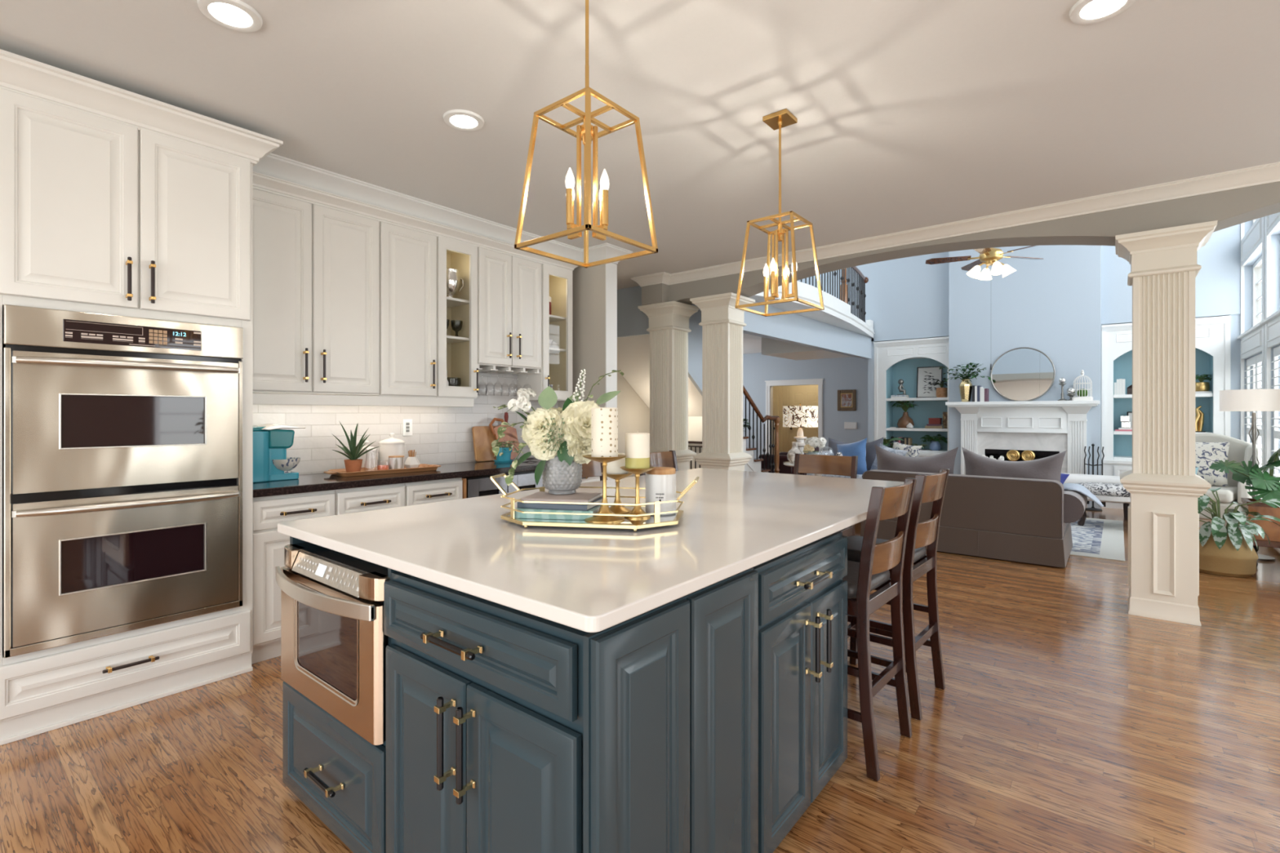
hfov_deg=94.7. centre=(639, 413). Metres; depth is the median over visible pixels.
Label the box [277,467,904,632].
countertop
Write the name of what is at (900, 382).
figurine
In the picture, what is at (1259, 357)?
shutter
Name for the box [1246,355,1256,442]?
shutter
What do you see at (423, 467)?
wooden tray
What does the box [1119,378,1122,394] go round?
book
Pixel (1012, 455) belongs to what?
medallion
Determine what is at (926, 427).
book
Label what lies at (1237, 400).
floor lamp
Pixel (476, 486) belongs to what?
fridge
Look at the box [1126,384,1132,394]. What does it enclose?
box
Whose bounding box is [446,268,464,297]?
pitcher
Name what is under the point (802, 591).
base cabinet
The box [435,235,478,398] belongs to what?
upper cabinet
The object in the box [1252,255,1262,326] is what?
window
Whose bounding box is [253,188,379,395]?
upper cabinet
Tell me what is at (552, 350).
shelf
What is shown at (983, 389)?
book
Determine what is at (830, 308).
trim
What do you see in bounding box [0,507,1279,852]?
floor
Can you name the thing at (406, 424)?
outlet plate
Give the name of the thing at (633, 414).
wall
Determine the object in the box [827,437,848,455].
throw pillow
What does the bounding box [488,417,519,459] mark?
cutting board
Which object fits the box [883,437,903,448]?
potted plant
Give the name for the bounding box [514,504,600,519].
book
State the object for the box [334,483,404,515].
base cabinet
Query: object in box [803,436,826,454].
flower pot
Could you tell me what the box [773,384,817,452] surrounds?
trim
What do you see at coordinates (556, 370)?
upper cabinet
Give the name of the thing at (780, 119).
pendant lantern
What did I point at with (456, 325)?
goblet
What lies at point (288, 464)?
bowl
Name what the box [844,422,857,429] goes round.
wall panel
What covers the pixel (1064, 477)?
throw pillow
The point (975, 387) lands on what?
book
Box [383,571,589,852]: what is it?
base cabinet
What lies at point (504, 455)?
ivy
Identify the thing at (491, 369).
stemware rack
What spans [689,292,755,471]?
column
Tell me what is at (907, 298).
wall
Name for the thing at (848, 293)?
balcony railing
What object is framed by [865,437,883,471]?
throw pillow
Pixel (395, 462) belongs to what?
tea canister
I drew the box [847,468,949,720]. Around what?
bar stool
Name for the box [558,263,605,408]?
wall
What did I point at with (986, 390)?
book
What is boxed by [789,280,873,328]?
trim
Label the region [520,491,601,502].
book
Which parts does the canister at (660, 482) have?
lid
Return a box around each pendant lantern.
[514,0,657,267]
[734,108,824,316]
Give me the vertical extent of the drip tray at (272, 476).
0.038 m
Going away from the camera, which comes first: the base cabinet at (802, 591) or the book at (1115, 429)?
the base cabinet at (802, 591)
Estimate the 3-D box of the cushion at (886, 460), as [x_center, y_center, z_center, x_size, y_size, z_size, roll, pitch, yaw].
[2.795,0.593,6.020,0.800,0.545,0.257,0,-8,37]
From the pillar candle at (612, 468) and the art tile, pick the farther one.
the art tile
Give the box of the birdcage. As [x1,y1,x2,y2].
[1071,369,1093,400]
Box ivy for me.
[493,440,523,462]
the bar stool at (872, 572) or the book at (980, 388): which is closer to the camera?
the bar stool at (872, 572)
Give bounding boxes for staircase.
[617,334,780,473]
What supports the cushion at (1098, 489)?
on the footstool
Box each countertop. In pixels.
[253,457,541,497]
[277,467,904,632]
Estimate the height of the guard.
0.945 m
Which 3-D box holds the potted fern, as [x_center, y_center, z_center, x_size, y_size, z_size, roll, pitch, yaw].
[7.345,-0.405,7.697,0.286,0.226,0.264,0,0,18]
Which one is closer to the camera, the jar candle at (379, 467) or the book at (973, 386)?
the jar candle at (379, 467)
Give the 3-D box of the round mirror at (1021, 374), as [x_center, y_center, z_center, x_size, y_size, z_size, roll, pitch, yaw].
[5.586,-0.575,8.630,0.804,0.803,0.066,0,0,40]
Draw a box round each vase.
[404,456,420,468]
[491,368,623,494]
[786,441,802,463]
[890,400,916,427]
[939,362,991,401]
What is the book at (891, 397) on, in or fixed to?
on the bookcase at (895, 361)
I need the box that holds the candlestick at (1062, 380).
[1057,377,1066,400]
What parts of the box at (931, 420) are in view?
box lid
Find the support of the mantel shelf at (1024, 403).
attached to the fireplace
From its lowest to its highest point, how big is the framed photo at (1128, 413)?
0.270 m
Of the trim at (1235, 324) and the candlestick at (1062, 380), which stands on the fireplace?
the candlestick at (1062, 380)
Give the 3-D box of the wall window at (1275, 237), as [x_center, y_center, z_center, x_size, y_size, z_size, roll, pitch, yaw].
[6.094,-1.550,5.507,0.220,5.700,5.670,0,0,39]
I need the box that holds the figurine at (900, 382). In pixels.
[897,378,906,395]
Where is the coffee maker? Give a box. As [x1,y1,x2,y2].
[253,423,305,483]
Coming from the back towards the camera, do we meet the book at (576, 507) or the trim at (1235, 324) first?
the trim at (1235, 324)
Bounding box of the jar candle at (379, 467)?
[377,465,388,470]
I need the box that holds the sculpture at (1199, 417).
[1195,405,1205,432]
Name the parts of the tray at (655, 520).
handle, post, rail, rail, post, handle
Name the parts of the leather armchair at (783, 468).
arm, arm, backrest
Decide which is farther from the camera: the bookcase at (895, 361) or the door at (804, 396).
the door at (804, 396)
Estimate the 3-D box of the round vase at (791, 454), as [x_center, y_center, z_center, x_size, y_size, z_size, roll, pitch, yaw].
[1.826,0.458,6.950,0.184,0.255,0.184,0,0,39]
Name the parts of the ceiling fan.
blade, blade, lamp shade, blade, lamp shade, motor, lamp shade, lamp shade, blade, blade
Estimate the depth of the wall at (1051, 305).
8.54 m
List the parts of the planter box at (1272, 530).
leg, rail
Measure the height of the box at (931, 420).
0.100 m
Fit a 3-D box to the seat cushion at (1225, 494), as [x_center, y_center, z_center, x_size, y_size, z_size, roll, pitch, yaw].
[6.205,0.870,6.533,0.560,0.139,0.580,0,0,-37]
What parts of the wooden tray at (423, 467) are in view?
handle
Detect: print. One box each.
[916,365,942,397]
[1128,413,1132,427]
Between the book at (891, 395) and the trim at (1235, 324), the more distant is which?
the book at (891, 395)
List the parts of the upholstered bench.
seat, leg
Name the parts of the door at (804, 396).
panel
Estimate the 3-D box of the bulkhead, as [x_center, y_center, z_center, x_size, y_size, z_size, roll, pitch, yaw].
[2.953,-1.218,10.090,1.210,0.435,1.400,0,0,39]
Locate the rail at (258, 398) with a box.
[253,393,473,407]
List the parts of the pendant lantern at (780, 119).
arm, arm, rod, arm, arm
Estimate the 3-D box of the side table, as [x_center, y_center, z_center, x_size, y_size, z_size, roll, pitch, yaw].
[2.068,0.943,6.844,0.840,0.714,0.521,0,0,39]
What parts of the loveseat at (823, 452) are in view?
backrest, arm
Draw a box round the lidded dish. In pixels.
[549,339,558,348]
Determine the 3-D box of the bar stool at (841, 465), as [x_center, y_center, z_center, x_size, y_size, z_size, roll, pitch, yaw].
[1.048,0.779,3.583,0.408,1.041,0.488,0,0,39]
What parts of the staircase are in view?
stringer moulding, handrail, newel post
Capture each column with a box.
[638,301,699,471]
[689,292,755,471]
[1115,220,1217,626]
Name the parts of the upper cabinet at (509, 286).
door, handle, handle, door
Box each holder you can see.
[404,449,420,468]
[582,454,626,523]
[601,471,632,514]
[619,466,654,519]
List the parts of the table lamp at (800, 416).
lamp shade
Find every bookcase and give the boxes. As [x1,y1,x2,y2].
[873,336,948,457]
[1101,315,1231,509]
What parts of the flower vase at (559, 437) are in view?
glass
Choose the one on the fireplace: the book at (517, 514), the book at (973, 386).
the book at (973, 386)
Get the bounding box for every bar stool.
[582,460,607,480]
[640,450,678,475]
[793,453,857,599]
[842,477,916,781]
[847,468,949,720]
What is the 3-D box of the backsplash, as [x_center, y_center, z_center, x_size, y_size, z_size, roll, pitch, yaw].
[-1.617,-0.007,4.448,0.008,0.785,2.701,0,0,39]
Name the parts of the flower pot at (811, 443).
pot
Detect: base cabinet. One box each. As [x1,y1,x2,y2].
[251,489,335,664]
[275,536,397,852]
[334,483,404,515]
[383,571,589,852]
[404,477,462,506]
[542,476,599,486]
[752,531,847,852]
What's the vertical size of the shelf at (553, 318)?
0.018 m
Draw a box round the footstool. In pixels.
[1075,482,1130,525]
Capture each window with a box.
[1236,212,1279,498]
[1244,353,1262,498]
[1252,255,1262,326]
[1271,346,1279,482]
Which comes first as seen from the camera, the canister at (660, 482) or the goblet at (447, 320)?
the canister at (660, 482)
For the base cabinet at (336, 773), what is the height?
0.898 m
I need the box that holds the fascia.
[742,301,871,359]
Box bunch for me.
[982,454,1004,460]
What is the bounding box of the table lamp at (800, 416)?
[782,403,817,454]
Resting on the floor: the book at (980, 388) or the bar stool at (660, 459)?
the bar stool at (660, 459)
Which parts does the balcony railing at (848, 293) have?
newel post, handrail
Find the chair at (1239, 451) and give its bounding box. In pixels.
[1195,432,1260,528]
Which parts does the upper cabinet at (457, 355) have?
handle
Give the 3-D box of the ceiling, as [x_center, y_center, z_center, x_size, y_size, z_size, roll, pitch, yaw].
[1.592,-1.490,6.335,11.900,0.100,17.350,0,0,39]
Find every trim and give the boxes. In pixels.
[253,152,632,264]
[605,262,617,479]
[631,161,1279,286]
[754,285,875,337]
[764,378,823,454]
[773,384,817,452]
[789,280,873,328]
[1230,314,1240,439]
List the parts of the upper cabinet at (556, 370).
handle, door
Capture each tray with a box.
[267,471,298,481]
[324,463,440,476]
[490,473,698,531]
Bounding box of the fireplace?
[945,400,1099,507]
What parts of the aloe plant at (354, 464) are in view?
pot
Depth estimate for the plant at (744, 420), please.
8.22 m
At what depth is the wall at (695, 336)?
7.02 m
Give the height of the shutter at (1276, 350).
1.740 m
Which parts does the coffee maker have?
tank, lid handle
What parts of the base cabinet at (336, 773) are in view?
handle, handle, control panel, microwave drawer, drawer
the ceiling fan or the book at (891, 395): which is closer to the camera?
the ceiling fan
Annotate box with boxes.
[928,417,942,424]
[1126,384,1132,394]
[1240,497,1279,567]
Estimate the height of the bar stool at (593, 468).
1.041 m
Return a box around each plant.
[331,422,381,472]
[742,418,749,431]
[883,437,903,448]
[910,444,928,449]
[929,377,947,397]
[1197,487,1279,577]
[1208,448,1279,508]
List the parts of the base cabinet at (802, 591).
door, drawer, handle, handle, handle, door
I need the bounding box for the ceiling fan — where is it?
[925,245,1043,369]
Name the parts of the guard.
rail, rail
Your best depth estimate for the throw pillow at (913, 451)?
7.45 m
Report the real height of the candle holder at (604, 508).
0.211 m
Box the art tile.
[942,412,947,428]
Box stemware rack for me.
[477,364,540,374]
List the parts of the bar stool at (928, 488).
leg, seat frame, leg, leg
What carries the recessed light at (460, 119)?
in the ceiling
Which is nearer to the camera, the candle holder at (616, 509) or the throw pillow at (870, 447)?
the candle holder at (616, 509)
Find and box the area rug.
[1070,517,1124,561]
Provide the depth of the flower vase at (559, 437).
2.07 m
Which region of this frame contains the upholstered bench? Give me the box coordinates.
[1063,473,1130,520]
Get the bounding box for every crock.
[358,440,378,468]
[378,432,404,465]
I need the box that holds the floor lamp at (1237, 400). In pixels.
[1219,389,1279,561]
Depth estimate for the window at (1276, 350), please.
5.98 m
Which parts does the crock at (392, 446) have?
lid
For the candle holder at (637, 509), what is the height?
0.168 m
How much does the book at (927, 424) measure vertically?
0.030 m
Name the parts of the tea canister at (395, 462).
lid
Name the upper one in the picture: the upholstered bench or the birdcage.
the birdcage
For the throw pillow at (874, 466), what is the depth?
7.22 m
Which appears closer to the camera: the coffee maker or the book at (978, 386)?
the coffee maker
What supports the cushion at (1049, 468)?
on the sofa at (1015, 511)
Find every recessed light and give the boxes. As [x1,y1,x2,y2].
[196,0,262,31]
[443,109,484,130]
[1068,0,1135,24]
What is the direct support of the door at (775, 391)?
in the wall at (784, 388)
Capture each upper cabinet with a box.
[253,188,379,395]
[369,221,436,397]
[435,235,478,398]
[477,246,541,369]
[517,263,572,400]
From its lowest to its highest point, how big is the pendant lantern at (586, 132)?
0.931 m
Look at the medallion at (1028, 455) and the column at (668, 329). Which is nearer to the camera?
the column at (668, 329)
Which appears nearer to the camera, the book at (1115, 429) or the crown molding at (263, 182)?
the crown molding at (263, 182)
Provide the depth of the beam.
4.12 m
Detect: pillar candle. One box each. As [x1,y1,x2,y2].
[591,407,617,457]
[606,453,628,474]
[625,431,649,468]
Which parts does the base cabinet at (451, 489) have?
handle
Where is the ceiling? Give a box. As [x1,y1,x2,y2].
[0,0,1279,354]
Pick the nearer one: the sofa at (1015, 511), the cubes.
the sofa at (1015, 511)
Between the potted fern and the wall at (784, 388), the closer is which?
the potted fern
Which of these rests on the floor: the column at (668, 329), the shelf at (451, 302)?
the column at (668, 329)
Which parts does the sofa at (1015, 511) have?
backrest, arm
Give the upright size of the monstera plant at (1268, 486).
0.599 m
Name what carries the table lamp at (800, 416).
on the table
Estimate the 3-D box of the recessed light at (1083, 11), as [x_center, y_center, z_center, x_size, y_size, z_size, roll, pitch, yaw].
[1.624,-1.432,2.069,0.194,0.016,0.194,0,0,39]
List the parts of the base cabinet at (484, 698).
door, handle, handle, handle, drawer, door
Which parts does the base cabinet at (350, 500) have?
handle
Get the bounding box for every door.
[773,388,778,454]
[789,386,817,450]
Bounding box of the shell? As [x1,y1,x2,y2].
[906,422,913,428]
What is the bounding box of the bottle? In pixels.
[446,369,448,386]
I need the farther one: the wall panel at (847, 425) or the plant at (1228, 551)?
the wall panel at (847, 425)
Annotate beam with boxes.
[641,181,1279,305]
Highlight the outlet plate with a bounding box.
[402,419,412,435]
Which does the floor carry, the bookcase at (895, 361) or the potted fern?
the bookcase at (895, 361)
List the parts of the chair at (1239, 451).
seat, backrest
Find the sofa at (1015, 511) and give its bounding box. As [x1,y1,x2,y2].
[860,444,1087,568]
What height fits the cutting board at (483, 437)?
0.284 m
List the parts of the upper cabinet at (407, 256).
handle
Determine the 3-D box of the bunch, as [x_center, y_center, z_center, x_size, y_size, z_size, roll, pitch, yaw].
[5.214,0.958,8.774,0.346,0.685,0.180,0,0,39]
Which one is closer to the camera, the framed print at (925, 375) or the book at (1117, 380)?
the book at (1117, 380)
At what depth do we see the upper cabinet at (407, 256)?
3.98 m
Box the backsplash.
[253,371,558,474]
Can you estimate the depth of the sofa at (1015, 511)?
5.29 m
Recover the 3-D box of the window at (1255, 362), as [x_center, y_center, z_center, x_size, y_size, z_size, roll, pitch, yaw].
[7.113,0.200,6.741,0.148,1.760,1.370,0,0,39]
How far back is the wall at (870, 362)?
10.18 m
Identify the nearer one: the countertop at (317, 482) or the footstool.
the countertop at (317, 482)
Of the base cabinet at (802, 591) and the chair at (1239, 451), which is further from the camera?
the chair at (1239, 451)
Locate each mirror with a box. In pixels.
[506,505,679,524]
[990,346,1055,401]
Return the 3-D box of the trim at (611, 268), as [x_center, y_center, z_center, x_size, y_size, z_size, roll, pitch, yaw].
[-0.251,-0.010,5.164,0.010,2.620,0.140,0,0,39]
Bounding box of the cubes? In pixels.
[1120,415,1130,427]
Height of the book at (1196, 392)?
0.026 m
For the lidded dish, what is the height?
0.090 m
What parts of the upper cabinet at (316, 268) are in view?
door, handle, handle, door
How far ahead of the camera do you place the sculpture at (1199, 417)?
7.70 m
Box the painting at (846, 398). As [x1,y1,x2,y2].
[841,394,851,406]
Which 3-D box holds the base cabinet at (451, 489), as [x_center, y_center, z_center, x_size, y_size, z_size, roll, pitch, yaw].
[-1.546,0.864,4.005,0.672,0.873,0.410,0,0,39]
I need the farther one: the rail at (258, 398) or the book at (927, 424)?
the book at (927, 424)
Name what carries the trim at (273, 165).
attached to the wall at (588, 284)
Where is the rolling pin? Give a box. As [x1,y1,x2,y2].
[504,412,508,422]
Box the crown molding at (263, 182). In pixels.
[253,171,577,271]
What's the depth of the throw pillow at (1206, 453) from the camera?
6.53 m
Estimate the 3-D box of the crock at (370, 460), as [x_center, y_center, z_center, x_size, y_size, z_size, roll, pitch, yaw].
[-1.848,0.283,3.986,0.150,0.203,0.150,0,0,39]
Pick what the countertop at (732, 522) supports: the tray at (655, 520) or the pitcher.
the tray at (655, 520)
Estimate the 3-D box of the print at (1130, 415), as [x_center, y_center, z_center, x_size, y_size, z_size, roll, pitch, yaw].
[6.908,0.105,8.213,0.170,0.239,0.035,0,0,39]
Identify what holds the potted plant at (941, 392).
on the bookcase at (895, 361)
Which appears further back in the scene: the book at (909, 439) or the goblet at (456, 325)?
the book at (909, 439)
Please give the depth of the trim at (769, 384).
13.45 m
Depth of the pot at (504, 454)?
4.64 m
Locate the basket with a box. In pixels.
[1199,527,1258,577]
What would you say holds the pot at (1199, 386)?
attached to the potted fern
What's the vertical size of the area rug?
0.012 m
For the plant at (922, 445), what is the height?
0.098 m
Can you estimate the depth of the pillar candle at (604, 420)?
1.91 m
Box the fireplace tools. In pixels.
[1084,444,1106,511]
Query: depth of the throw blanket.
5.42 m
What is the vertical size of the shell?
0.090 m
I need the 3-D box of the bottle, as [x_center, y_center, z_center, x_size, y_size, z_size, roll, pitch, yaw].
[-1.410,-0.227,4.281,0.042,0.180,0.041,0,0,39]
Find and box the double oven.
[2,304,243,657]
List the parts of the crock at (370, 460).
lid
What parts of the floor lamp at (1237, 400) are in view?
lamp shade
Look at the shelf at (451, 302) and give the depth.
4.43 m
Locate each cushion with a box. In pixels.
[842,560,889,598]
[847,535,926,562]
[874,444,958,474]
[961,447,1066,481]
[1075,482,1130,497]
[1204,484,1237,502]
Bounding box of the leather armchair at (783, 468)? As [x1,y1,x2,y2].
[758,441,818,475]
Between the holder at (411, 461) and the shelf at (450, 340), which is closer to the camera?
the holder at (411, 461)
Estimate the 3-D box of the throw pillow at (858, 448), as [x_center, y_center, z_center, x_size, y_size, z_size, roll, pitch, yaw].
[2.604,0.557,7.264,0.199,0.532,0.547,0,0,-30]
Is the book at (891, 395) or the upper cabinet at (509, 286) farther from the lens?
the book at (891, 395)
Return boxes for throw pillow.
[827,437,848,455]
[836,438,866,474]
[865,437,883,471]
[870,443,907,470]
[893,440,922,457]
[1060,473,1069,484]
[1195,441,1230,486]
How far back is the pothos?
9.64 m
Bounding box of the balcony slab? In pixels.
[742,295,871,340]
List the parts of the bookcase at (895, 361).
shelf, shelf, panel, shelf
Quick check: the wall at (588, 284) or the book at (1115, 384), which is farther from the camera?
the book at (1115, 384)
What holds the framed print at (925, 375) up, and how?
on the bookcase at (895, 361)
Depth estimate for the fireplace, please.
8.52 m
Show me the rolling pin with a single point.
(506, 415)
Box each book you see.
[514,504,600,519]
[517,497,602,511]
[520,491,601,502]
[890,395,908,396]
[890,396,909,398]
[908,438,911,445]
[924,426,943,428]
[926,423,943,426]
[972,385,976,401]
[974,386,977,401]
[977,385,982,401]
[979,386,983,401]
[982,388,984,401]
[984,388,988,401]
[1114,382,1116,394]
[1115,429,1132,431]
[1116,378,1119,394]
[1118,427,1132,429]
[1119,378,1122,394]
[1122,378,1124,394]
[1195,391,1212,393]
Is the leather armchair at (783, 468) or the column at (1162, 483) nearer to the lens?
the column at (1162, 483)
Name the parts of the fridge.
door, glass pane, door, glass pane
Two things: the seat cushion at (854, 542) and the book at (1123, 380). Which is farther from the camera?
the book at (1123, 380)
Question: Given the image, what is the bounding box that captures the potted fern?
[1195,373,1212,391]
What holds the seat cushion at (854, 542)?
on the bar stool at (928, 488)
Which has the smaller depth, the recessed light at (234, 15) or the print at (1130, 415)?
the recessed light at (234, 15)
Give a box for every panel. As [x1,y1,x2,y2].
[582,567,758,852]
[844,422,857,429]
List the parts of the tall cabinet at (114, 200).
door, drawer, handle, handle, crown moulding, handle, door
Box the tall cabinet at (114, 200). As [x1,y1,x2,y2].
[0,48,283,746]
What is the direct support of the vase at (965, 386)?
on the fireplace
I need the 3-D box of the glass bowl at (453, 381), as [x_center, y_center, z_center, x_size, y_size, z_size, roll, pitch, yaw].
[-1.414,-0.202,4.388,0.160,0.130,0.160,0,0,39]
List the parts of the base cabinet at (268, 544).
door, drawer, handle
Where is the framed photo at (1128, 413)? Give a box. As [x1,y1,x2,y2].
[1126,411,1132,427]
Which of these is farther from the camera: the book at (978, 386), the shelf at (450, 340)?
the book at (978, 386)
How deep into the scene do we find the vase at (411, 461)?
3.95 m
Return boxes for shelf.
[446,296,469,307]
[446,335,469,343]
[549,314,566,322]
[549,347,566,353]
[945,400,1099,407]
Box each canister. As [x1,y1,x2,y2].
[388,455,404,469]
[645,466,675,515]
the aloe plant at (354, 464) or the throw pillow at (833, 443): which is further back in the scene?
the throw pillow at (833, 443)
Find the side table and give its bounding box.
[782,462,822,475]
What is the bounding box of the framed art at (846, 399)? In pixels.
[837,389,856,410]
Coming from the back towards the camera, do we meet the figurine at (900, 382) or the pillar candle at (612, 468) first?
the figurine at (900, 382)
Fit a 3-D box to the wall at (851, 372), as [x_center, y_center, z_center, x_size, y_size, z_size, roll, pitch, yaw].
[3.304,-0.065,13.615,5.400,2.750,0.120,0,0,39]
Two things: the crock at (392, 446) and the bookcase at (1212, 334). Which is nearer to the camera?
the crock at (392, 446)
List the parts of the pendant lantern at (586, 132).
arm, arm, rod, arm, arm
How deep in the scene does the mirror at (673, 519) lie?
1.92 m
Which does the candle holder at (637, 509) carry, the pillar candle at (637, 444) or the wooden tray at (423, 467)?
the pillar candle at (637, 444)
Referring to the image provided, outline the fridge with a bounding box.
[462,470,542,498]
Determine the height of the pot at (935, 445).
0.150 m
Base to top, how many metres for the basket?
0.345 m
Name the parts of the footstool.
leg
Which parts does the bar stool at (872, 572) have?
leg, seat frame, leg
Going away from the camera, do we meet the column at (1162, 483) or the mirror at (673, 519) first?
the mirror at (673, 519)
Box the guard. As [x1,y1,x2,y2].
[688,440,702,469]
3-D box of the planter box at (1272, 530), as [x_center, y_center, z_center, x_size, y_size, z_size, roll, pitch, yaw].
[5.362,1.022,5.025,0.310,0.557,0.310,0,0,39]
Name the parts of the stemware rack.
rail, rail, rail, rail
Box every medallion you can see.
[1006,449,1019,461]
[1021,449,1035,461]
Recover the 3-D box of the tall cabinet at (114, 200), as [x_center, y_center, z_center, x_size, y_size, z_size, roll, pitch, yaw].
[-2.465,-0.043,2.800,0.760,2.686,1.129,0,0,39]
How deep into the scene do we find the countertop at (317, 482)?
3.59 m
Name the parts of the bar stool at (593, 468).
leg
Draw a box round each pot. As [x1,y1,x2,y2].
[495,446,512,460]
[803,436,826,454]
[929,440,941,450]
[1195,382,1209,391]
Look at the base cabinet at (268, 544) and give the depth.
3.08 m
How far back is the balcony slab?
7.92 m
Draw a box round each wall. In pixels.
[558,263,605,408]
[617,369,649,477]
[688,304,702,395]
[742,352,867,458]
[782,386,786,452]
[797,223,1240,342]
[867,334,874,442]
[948,244,1102,508]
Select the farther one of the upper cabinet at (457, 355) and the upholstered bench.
the upholstered bench
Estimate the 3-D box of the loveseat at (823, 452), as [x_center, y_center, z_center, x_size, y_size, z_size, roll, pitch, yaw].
[2.922,0.890,7.748,0.830,0.820,1.840,0,0,39]
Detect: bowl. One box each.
[271,457,300,473]
[447,377,461,386]
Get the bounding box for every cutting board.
[471,426,496,462]
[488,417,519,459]
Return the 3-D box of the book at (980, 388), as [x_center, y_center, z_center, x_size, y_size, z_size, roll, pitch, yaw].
[5.123,-0.290,8.848,0.022,0.220,0.150,0,0,39]
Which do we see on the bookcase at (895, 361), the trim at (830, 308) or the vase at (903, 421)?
the vase at (903, 421)
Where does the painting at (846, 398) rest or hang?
attached to the framed art at (846, 399)
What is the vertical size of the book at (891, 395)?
0.026 m
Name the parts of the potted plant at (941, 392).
pot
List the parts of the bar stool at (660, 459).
leg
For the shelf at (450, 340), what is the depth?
4.44 m
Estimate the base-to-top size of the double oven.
1.381 m
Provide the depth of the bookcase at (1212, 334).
8.06 m
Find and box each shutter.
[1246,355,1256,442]
[1256,353,1262,445]
[1273,346,1279,474]
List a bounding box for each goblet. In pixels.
[446,319,448,328]
[450,320,462,337]
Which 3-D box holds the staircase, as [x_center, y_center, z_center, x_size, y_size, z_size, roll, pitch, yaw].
[0.806,0.089,8.043,1.020,2.422,3.115,0,0,39]
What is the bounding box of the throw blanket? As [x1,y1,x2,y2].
[1062,483,1103,507]
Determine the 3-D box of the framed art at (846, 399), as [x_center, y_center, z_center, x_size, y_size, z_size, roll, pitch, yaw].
[4.417,-0.290,12.614,0.400,0.450,0.029,0,0,39]
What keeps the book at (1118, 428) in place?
on the book at (1115, 429)
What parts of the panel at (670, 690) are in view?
panel, panel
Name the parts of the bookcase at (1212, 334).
shelf, door, shelf, shelf, panel, frame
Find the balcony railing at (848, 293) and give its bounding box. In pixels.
[800,266,868,322]
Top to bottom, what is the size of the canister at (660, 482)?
0.158 m
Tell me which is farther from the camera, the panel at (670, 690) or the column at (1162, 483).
the column at (1162, 483)
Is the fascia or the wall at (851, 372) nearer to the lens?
the fascia
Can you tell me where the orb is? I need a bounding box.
[1066,386,1075,400]
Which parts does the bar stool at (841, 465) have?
leg, seat frame, leg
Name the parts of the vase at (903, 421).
pot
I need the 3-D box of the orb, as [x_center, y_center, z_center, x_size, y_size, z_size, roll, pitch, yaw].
[5.968,-0.274,8.164,0.102,0.187,0.101,0,0,39]
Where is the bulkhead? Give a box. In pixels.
[761,337,851,359]
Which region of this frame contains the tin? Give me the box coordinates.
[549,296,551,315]
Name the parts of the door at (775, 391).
panel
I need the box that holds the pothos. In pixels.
[920,434,947,450]
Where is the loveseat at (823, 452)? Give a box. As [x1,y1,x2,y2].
[806,450,862,479]

